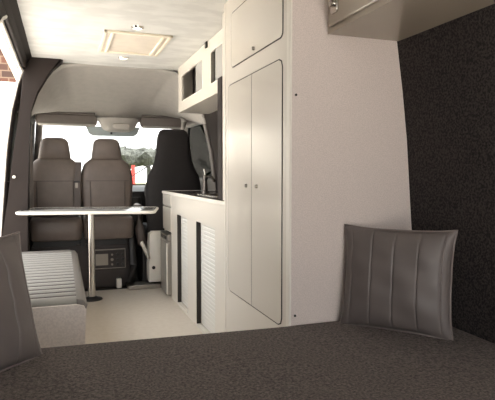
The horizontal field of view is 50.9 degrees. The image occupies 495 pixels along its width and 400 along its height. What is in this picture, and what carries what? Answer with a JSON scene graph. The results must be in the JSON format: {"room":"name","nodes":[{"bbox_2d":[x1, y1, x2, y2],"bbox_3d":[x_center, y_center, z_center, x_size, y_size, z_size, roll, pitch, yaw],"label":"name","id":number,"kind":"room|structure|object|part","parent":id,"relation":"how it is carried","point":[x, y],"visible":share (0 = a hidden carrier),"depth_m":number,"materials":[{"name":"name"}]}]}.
{"room":"vehicle interior","nodes":[
{"label":"vehicle interior","id":0,"kind":"room"},
{"bbox_2d":[0,0,35,243],"bbox_3d":[-1.198,-0.070,2.440,0.400,2.049,7.201,-1,3,-20],"label":"wall","id":1,"kind":"structure","parent":0,"point":[5,9],"depth_m":4.07,"materials":[{"name":"black plastic"}]},
{"bbox_2d":[0,15,23,236],"bbox_3d":[-1.557,-0.048,3.249,0.255,1.881,1.739,-1,3,-20],"label":"door frame","id":2,"kind":"structure","parent":1,"relation":"in","point":[2,24],"depth_m":4.02,"materials":[{"name":"white metal"}]},
{"bbox_2d":[0,0,31,67],"bbox_3d":[-1.160,-1.003,2.426,0.115,0.128,3.440,-1,3,-20],"label":"trim","id":3,"kind":"structure","parent":1,"relation":"attached to","point":[13,3],"depth_m":3.16,"materials":[{"name":"black"}]},
{"bbox_2d":[29,122,33,216],"bbox_3d":[-1.846,-0.258,4.388,0.035,0.820,0.219,-1,3,-13],"label":"belt","id":4,"kind":"object","parent":1,"relation":"attached to","point":[31,183],"visible":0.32,"depth_m":4.49,"materials":[{"name":"grey fabric"}]},
{"bbox_2d":[2,57,62,251],"bbox_3d":[-1.714,-0.122,4.144,0.492,2.035,0.160,-1,3,-20],"label":"trim","id":5,"kind":"structure","parent":1,"relation":"attached to","point":[37,71],"depth_m":4.06,"materials":[{"name":"black plastic"}]},
{"bbox_2d":[0,27,177,79],"bbox_3d":[-0.377,-1.102,2.466,1.825,0.094,6.800,-1,3,-20],"label":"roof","id":6,"kind":"structure","parent":0,"point":[4,47],"depth_m":4.18,"materials":[{"name":"white paint"}]},
{"bbox_2d":[17,0,227,70],"bbox_3d":[-0.154,-1.012,1.843,1.410,0.030,5.470,-1,3,-20],"label":"ceiling","id":7,"kind":"structure","parent":0,"point":[197,20],"depth_m":3.18,"materials":[{"name":"white paint"}]},
{"bbox_2d":[32,63,205,123],"bbox_3d":[-1.254,-0.936,4.940,1.521,0.478,1.108,-1,3,-20],"label":"headliner","id":8,"kind":"object","parent":7,"relation":"attached to","point":[104,91],"visible":0.86,"depth_m":4.83},
{"bbox_2d":[36,112,96,126],"bbox_3d":[-1.795,-0.806,5.170,0.580,0.139,0.070,-1,3,-20],"label":"sun visor","id":9,"kind":"object","parent":8,"relation":"attached to","point":[51,118],"visible":0.98,"depth_m":5.16,"materials":[{"name":"grey plastic"}]},
{"bbox_3d":[-1.800,-0.865,5.181,0.540,0.024,0.024,-1,3,-20],"label":"hinge rod","id":10,"kind":"part","parent":9,"relation":"part of","materials":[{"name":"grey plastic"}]},
{"bbox_2d":[97,117,138,131],"bbox_3d":[-1.340,-0.776,5.400,0.430,0.130,0.285,-1,3,-20],"label":"console","id":11,"kind":"object","parent":8,"relation":"attached to","point":[110,124],"visible":0.99,"depth_m":5.28,"materials":[{"name":"grey plastic"}]},
{"bbox_2d":[86,126,139,136],"bbox_3d":[-1.424,-0.727,5.519,0.560,0.100,0.040,-1,3,-20],"label":"rearview mirror","id":12,"kind":"object","parent":11,"relation":"attached to","point":[97,130],"visible":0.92,"depth_m":5.49,"materials":[{"name":"grey mirror"}]},
{"bbox_2d":[140,115,180,128],"bbox_3d":[-0.907,-0.823,5.485,0.445,0.139,0.070,-1,3,-20],"label":"sun visor","id":13,"kind":"object","parent":8,"relation":"attached to","point":[147,121],"visible":0.83,"depth_m":5.47,"materials":[{"name":"grey plastic"}]},
{"bbox_3d":[-0.912,-0.881,5.497,0.405,0.024,0.024,-1,3,-20],"label":"hinge rod","id":14,"kind":"part","parent":13,"relation":"part of","materials":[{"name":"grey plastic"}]},
{"bbox_2d":[98,30,172,56],"bbox_3d":[-0.793,-1.080,3.615,0.435,0.018,0.600,-1,3,-20],"label":"ceiling vent","id":15,"kind":"object","parent":7,"relation":"in","point":[112,41],"visible":1,"depth_m":3.57,"materials":[{"name":"beige plastic"}]},
{"bbox_3d":[-0.946,-1.076,3.561,0.020,0.016,0.540,-1,3,-20],"label":"slide rail","id":16,"kind":"part","parent":15,"relation":"part of","materials":[{"name":"beige plastic"}]},
{"bbox_3d":[-0.640,-1.082,3.670,0.020,0.016,0.540,-1,3,-20],"label":"slide rail","id":17,"kind":"part","parent":15,"relation":"part of","materials":[{"name":"beige plastic"}]},
{"bbox_2d":[131,25,143,29],"bbox_3d":[-0.679,-1.062,3.210,0.080,0.012,0.080,-1,3,-20],"label":"recessed light","id":18,"kind":"object","parent":7,"relation":"in","point":[135,27],"visible":1,"depth_m":3.19,"materials":[{"name":"silver metal"}]},
{"bbox_2d":[84,266,207,343],"bbox_3d":[-0.449,0.968,2.760,1.970,0.100,7.200,-1,3,-20],"label":"floor","id":19,"kind":"structure","parent":0,"point":[122,314],"depth_m":3.82,"materials":[{"name":"beige laminate"}]},
{"bbox_2d":[22,250,86,347],"bbox_3d":[-1.310,0.663,3.224,0.539,0.462,1.720,-1,3,-20],"label":"bench","id":20,"kind":"object","parent":19,"relation":"on","point":[54,280],"visible":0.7,"depth_m":2.54,"materials":[{"name":"grey fabric"}]},
{"bbox_2d":[22,252,76,306],"bbox_3d":[-1.301,0.449,3.160,0.460,0.028,1.585,-1,3,-20],"label":"cushion","id":21,"kind":"object","parent":20,"relation":"on","point":[51,277],"depth_m":2.97,"materials":[{"name":"grey leather"}]},
{"bbox_2d":[29,137,133,288],"bbox_3d":[-1.538,0.121,4.829,0.930,1.378,0.615,-1,3,-20],"label":"passenger seat","id":22,"kind":"object","parent":19,"relation":"on","point":[106,180],"visible":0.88,"depth_m":4.70,"materials":[{"name":"brown"}]},
{"bbox_3d":[-1.744,-0.124,4.718,0.476,0.545,0.150,-1,3,-20],"label":"backrest","id":23,"kind":"part","parent":22,"relation":"part of","materials":[{"name":"brown leather"}]},
{"bbox_2d":[30,215,82,241],"bbox_3d":[-1.736,0.248,4.730,0.440,0.195,0.550,-1,3,-20],"label":"seat cushion","id":24,"kind":"object","parent":22,"relation":"on","point":[43,228],"depth_m":4.49,"materials":[{"name":"brown leather"}]},
{"bbox_2d":[74,162,81,206],"bbox_3d":[-1.530,-0.104,4.697,0.072,0.480,0.030,-1,3,-20],"label":"belt","id":25,"kind":"object","parent":22,"relation":"on","point":[78,167],"visible":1,"depth_m":4.69,"materials":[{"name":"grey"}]},
{"bbox_3d":[-1.558,0.369,4.922,0.850,0.072,0.430,-1,3,-20],"label":"seat frame","id":26,"kind":"part","parent":22,"relation":"part of","materials":[{"name":"black plastic"}]},
{"bbox_3d":[-1.316,-0.132,4.870,0.476,0.545,0.150,-1,3,-20],"label":"backrest","id":27,"kind":"part","parent":22,"relation":"part of","materials":[{"name":"brown leather"}]},
{"bbox_2d":[82,215,133,239],"bbox_3d":[-1.313,0.240,4.880,0.443,0.195,0.550,-1,3,-20],"label":"seat cushion","id":28,"kind":"object","parent":22,"relation":"on","point":[107,227],"depth_m":4.65,"materials":[{"name":"brown leather"}]},
{"bbox_2d":[95,248,125,269],"bbox_3d":[-1.267,0.542,4.795,0.283,0.184,0.040,-1,3,-20],"label":"control panel","id":29,"kind":"object","parent":22,"relation":"attached to","point":[116,257],"visible":0.91,"depth_m":4.79,"materials":[{"name":"black plastic"}]},
{"bbox_2d":[16,207,158,301],"bbox_3d":[-1.275,0.456,4.272,1.061,0.765,0.545,0,3,-7],"label":"table","id":30,"kind":"object","parent":19,"relation":"on","point":[90,212],"visible":0.97,"depth_m":4.30,"materials":[{"name":"beige"}]},
{"bbox_3d":[-1.303,0.459,4.342,0.060,0.717,0.060,-1,3,-20],"label":"leg","id":31,"kind":"part","parent":30,"relation":"part of","materials":[{"name":"silver metal"}]},
{"bbox_2d":[86,296,102,301],"bbox_3d":[-1.303,0.820,4.361,0.170,0.029,0.170,-1,3,-20],"label":"socket","id":32,"kind":"object","parent":30,"relation":"attached to","point":[90,298],"depth_m":4.32,"materials":[{"name":"black plastic"}]},
{"bbox_2d":[116,278,121,287],"bbox_3d":[-1.191,0.769,4.816,0.045,0.085,0.065,-1,3,-20],"label":"box","id":33,"kind":"object","parent":19,"relation":"on","point":[118,280],"visible":1,"depth_m":4.79,"materials":[{"name":"beige plastic"}]},
{"bbox_2d":[126,129,200,289],"bbox_3d":[-0.838,0.067,5.035,0.702,1.465,0.621,-1,3,-20],"label":"seat","id":34,"kind":"object","parent":19,"relation":"on","point":[173,169],"visible":0.7,"depth_m":4.79,"materials":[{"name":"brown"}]},
{"bbox_3d":[-0.807,0.787,4.886,0.635,0.038,0.178,-1,3,-20],"label":"plate","id":35,"kind":"part","parent":34,"relation":"part of","materials":[{"name":"beige metal"}]},
{"bbox_2d":[142,222,147,240],"bbox_3d":[-0.769,0.315,5.120,0.510,0.160,0.530,-1,3,-20],"label":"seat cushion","id":36,"kind":"object","parent":34,"relation":"on","point":[145,225],"depth_m":4.88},
{"bbox_3d":[-0.930,0.456,4.720,0.099,0.173,0.034,0,3,-2],"label":"release lever","id":37,"kind":"part","parent":34,"relation":"part of","materials":[{"name":"silver metal"}]},
{"bbox_3d":[-0.696,-0.166,4.888,0.524,0.985,0.160,-1,3,-20],"label":"backrest","id":38,"kind":"part","parent":34,"relation":"part of","materials":[{"name":"black fabric"}]},
{"bbox_2d":[160,230,171,294],"bbox_3d":[-0.613,0.545,4.603,0.270,0.525,0.330,-1,3,-20],"label":"fridge","id":39,"kind":"object","parent":19,"relation":"on","point":[166,251],"visible":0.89,"depth_m":4.43,"materials":[{"name":"black plastic"}]},
{"bbox_3d":[-0.684,0.585,4.414,0.009,0.435,0.017,-1,3,-20],"label":"handle","id":40,"kind":"part","parent":39,"relation":"part of","materials":[{"name":"beige"}]},
{"bbox_2d":[163,193,224,333],"bbox_3d":[-0.196,0.414,3.895,0.514,0.890,1.980,-1,3,-20],"label":"kitchen cabinet","id":41,"kind":"object","parent":19,"relation":"on","point":[196,227],"visible":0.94,"depth_m":3.58,"materials":[{"name":"beige laminate"}]},
{"bbox_3d":[-0.700,-0.001,4.550,0.018,0.100,0.361,-1,3,-20],"label":"drawer","id":42,"kind":"part","parent":41,"relation":"part of","materials":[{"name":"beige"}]},
{"bbox_3d":[-0.700,0.162,4.559,0.018,0.205,0.361,-1,3,-20],"label":"drawer","id":43,"kind":"part","parent":41,"relation":"part of","materials":[{"name":"beige"}]},
{"bbox_3d":[-0.465,0.478,4.014,0.014,0.710,0.358,-1,3,-20],"label":"tambour door","id":44,"kind":"part","parent":41,"relation":"part of","materials":[{"name":"white"}]},
{"bbox_2d":[162,190,223,205],"bbox_3d":[-0.197,-0.029,3.874,0.525,0.023,1.984,-1,3,-20],"label":"countertop","id":45,"kind":"structure","parent":41,"relation":"on","point":[190,194],"depth_m":3.91,"materials":[{"name":"beige"}]},
{"bbox_2d":[197,194,217,197],"bbox_3d":[-0.132,0.029,3.717,0.340,0.130,0.520,-1,3,-20],"label":"sink","id":46,"kind":"object","parent":45,"relation":"in","point":[208,195],"visible":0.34,"depth_m":3.78,"materials":[{"name":"silver metal"}]},
{"bbox_2d":[202,169,215,193],"bbox_3d":[-0.291,-0.142,3.990,0.059,0.195,0.206,-2,3,-31],"label":"tap","id":47,"kind":"object","parent":45,"relation":"on","point":[205,177],"visible":1,"depth_m":4.04,"materials":[{"name":"silver metal"}]},
{"bbox_3d":[-0.287,-0.162,3.978,0.025,0.048,0.183,-2,3,-28],"label":"spout","id":48,"kind":"part","parent":47,"relation":"part of","materials":[{"name":"silver metal"}]},
{"bbox_2d":[217,76,222,199],"bbox_3d":[-0.153,-0.354,3.012,0.018,0.705,0.085,-1,3,-20],"label":"panel","id":49,"kind":"object","parent":45,"relation":"on","point":[219,80],"visible":0.74,"depth_m":2.99,"materials":[{"name":"black"}]},
{"bbox_3d":[-0.237,0.511,3.374,0.014,0.710,0.458,-1,3,-20],"label":"tambour door","id":50,"kind":"part","parent":41,"relation":"part of","materials":[{"name":"white plastic"}]},
{"bbox_2d":[0,321,494,399],"bbox_3d":[0.217,0.780,0.893,1.870,0.470,2.360,-1,3,-20],"label":"bed","id":51,"kind":"object","parent":19,"relation":"on","point":[334,360],"visible":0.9,"depth_m":1.58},
{"bbox_2d":[0,232,42,371],"bbox_3d":[-0.787,0.321,1.516,0.151,0.410,0.430,1,3,23],"label":"cushion","id":52,"kind":"object","parent":51,"relation":"on","point":[19,342],"visible":1,"depth_m":1.59,"materials":[{"name":"grey leather"}]},
{"bbox_2d":[339,224,457,340],"bbox_3d":[0.561,0.302,1.970,0.432,0.400,0.131,2,3,32],"label":"cushion","id":53,"kind":"object","parent":51,"relation":"on","point":[396,279],"visible":1,"depth_m":1.92,"materials":[{"name":"grey leather"}]},
{"bbox_2d":[222,0,411,331],"bbox_3d":[0.283,-0.053,2.592,0.640,1.958,1.022,-1,3,-20],"label":"wardrobe","id":54,"kind":"object","parent":19,"relation":"on","point":[315,138],"visible":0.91,"depth_m":2.11,"materials":[{"name":"beige laminate"}]},
{"bbox_3d":[-0.040,-0.050,2.587,0.006,1.072,0.357,-1,3,-20],"label":"door","id":55,"kind":"part","parent":54,"relation":"part of","materials":[{"name":"beige"}]},
{"bbox_3d":[0.030,-0.797,2.352,0.006,0.268,0.653,-1,3,-20],"label":"door","id":56,"kind":"part","parent":54,"relation":"part of","materials":[{"name":"beige wood"}]},
{"bbox_3d":[0.080,-0.033,2.250,0.006,1.072,0.347,-1,3,-20],"label":"door","id":57,"kind":"part","parent":54,"relation":"part of","materials":[{"name":"beige"}]},
{"bbox_3d":[0.462,-0.029,2.121,0.620,1.958,0.008,-1,3,-20],"label":"panel","id":58,"kind":"part","parent":54,"relation":"part of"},
{"bbox_2d":[178,120,212,189],"bbox_3d":[-0.259,-0.183,4.626,0.363,2.049,3.705,-1,3,-21],"label":"wall","id":59,"kind":"structure","parent":0,"point":[189,123],"depth_m":5.30,"materials":[{"name":"grey plastic"}]},
{"bbox_2d":[179,117,211,179],"bbox_3d":[-0.579,-0.535,5.324,0.236,0.670,0.946,-1,3,-23],"label":"window","id":60,"kind":"structure","parent":59,"relation":"in","point":[200,157],"depth_m":5.31,"materials":[{"name":"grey glass"}]},
{"bbox_3d":[-0.515,-0.493,5.354,0.096,0.582,0.946,-1,3,-23],"label":"frame","id":61,"kind":"part","parent":60,"relation":"part of","materials":[{"name":"black plastic"}]},
{"bbox_3d":[-0.516,-0.493,5.358,0.068,0.550,0.922,-1,3,-23],"label":"pane","id":62,"kind":"part","parent":60,"relation":"part of","materials":[{"name":"clear glass"}]},
{"bbox_2d":[178,29,221,113],"bbox_3d":[-0.178,-0.904,3.812,0.374,0.380,1.480,-1,3,-20],"label":"locker","id":63,"kind":"object","parent":59,"relation":"attached to","point":[197,87],"visible":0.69,"depth_m":3.79,"materials":[{"name":"beige laminate"}]},
{"bbox_3d":[-0.348,-0.899,3.795,0.006,0.211,0.219,-1,3,-20],"label":"sliding panel","id":64,"kind":"part","parent":63,"relation":"part of","materials":[{"name":"grey"}]},
{"bbox_3d":[-0.155,-0.871,3.254,0.006,0.211,0.309,-1,3,-20],"label":"sliding panel","id":65,"kind":"part","parent":63,"relation":"part of","materials":[{"name":"grey"}]},
{"bbox_2d":[202,110,217,189],"bbox_3d":[-0.237,-0.437,4.511,0.200,0.715,0.590,-1,3,-20],"label":"trim","id":66,"kind":"structure","parent":59,"relation":"attached to","point":[211,126],"depth_m":4.64,"materials":[{"name":"black plastic"}]},
{"bbox_2d":[397,4,494,343],"bbox_3d":[0.971,-0.008,1.249,0.313,2.049,3.500,-1,3,-20],"label":"wall","id":67,"kind":"structure","parent":0,"point":[447,70],"depth_m":1.91,"materials":[{"name":"black carpet"}]},
{"bbox_2d":[328,0,494,40],"bbox_3d":[0.856,-0.766,0.922,0.362,0.355,2.436,-1,3,-20],"label":"locker","id":68,"kind":"object","parent":67,"relation":"attached to","point":[393,20],"visible":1,"depth_m":1.82,"materials":[{"name":"beige laminate"}]},
{"label":"outside","id":69,"kind":"structure","parent":0,"visible":0},
{"bbox_3d":[-5.675,-0.703,45.772,100.000,0.020,150.000,-1,3,-20],"label":"ground","id":70,"kind":"structure","parent":69,"visible":0},
{"bbox_2d":[0,49,15,199],"bbox_3d":[-8.275,-2.481,9.888,7.520,7.250,0.700,-1,3,-20],"label":"brick building","id":71,"kind":"structure","parent":70,"relation":"on","point":[7,79],"depth_m":10.82,"materials":[{"name":"red brick"},{"name":"pale mortar"}]},
{"bbox_2d":[131,165,135,183],"bbox_3d":[-3.242,-0.071,14.784,0.280,1.830,0.273,-1,3,-20],"label":"marker post","id":72,"kind":"object","parent":70,"relation":"on","point":[132,166],"visible":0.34,"depth_m":14.70,"materials":[{"name":"red plastic"}]},
{"bbox_3d":[2.004,-1.319,56.982,58.000,0.050,74.000,-1,3,-20],"label":"lawn","id":73,"kind":"structure","parent":70,"relation":"on","visible":0},
{"bbox_2d":[120,146,155,175],"bbox_3d":[-1.576,-0.868,21.767,8.499,2.799,1.676,-1,3,-20],"label":"hedge","id":74,"kind":"object","parent":73,"relation":"on","point":[143,156],"visible":0.2,"depth_m":20.34,"materials":[{"name":"green plant"}]},
{"bbox_3d":[-1.648,0.330,6.084,1.760,1.030,0.040,-1,3,-20],"label":"wall","id":75,"kind":"structure","parent":0,"visible":0},
{"bbox_2d":[34,123,177,160],"bbox_3d":[-1.542,-0.509,5.773,1.599,0.702,0.543,-1,3,-20],"label":"windscreen","id":76,"kind":"object","parent":75,"relation":"attached to","point":[39,128],"visible":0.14,"depth_m":5.40,"materials":[{"name":"clear glass"}]},
{"bbox_2d":[80,184,146,258],"bbox_3d":[-1.492,0.197,5.675,1.464,0.938,0.760,-1,3,-20],"label":"dashboard","id":77,"kind":"object","parent":75,"relation":"attached to","point":[138,191],"visible":0.08,"depth_m":5.64,"materials":[{"name":"black plastic"}]}
]}

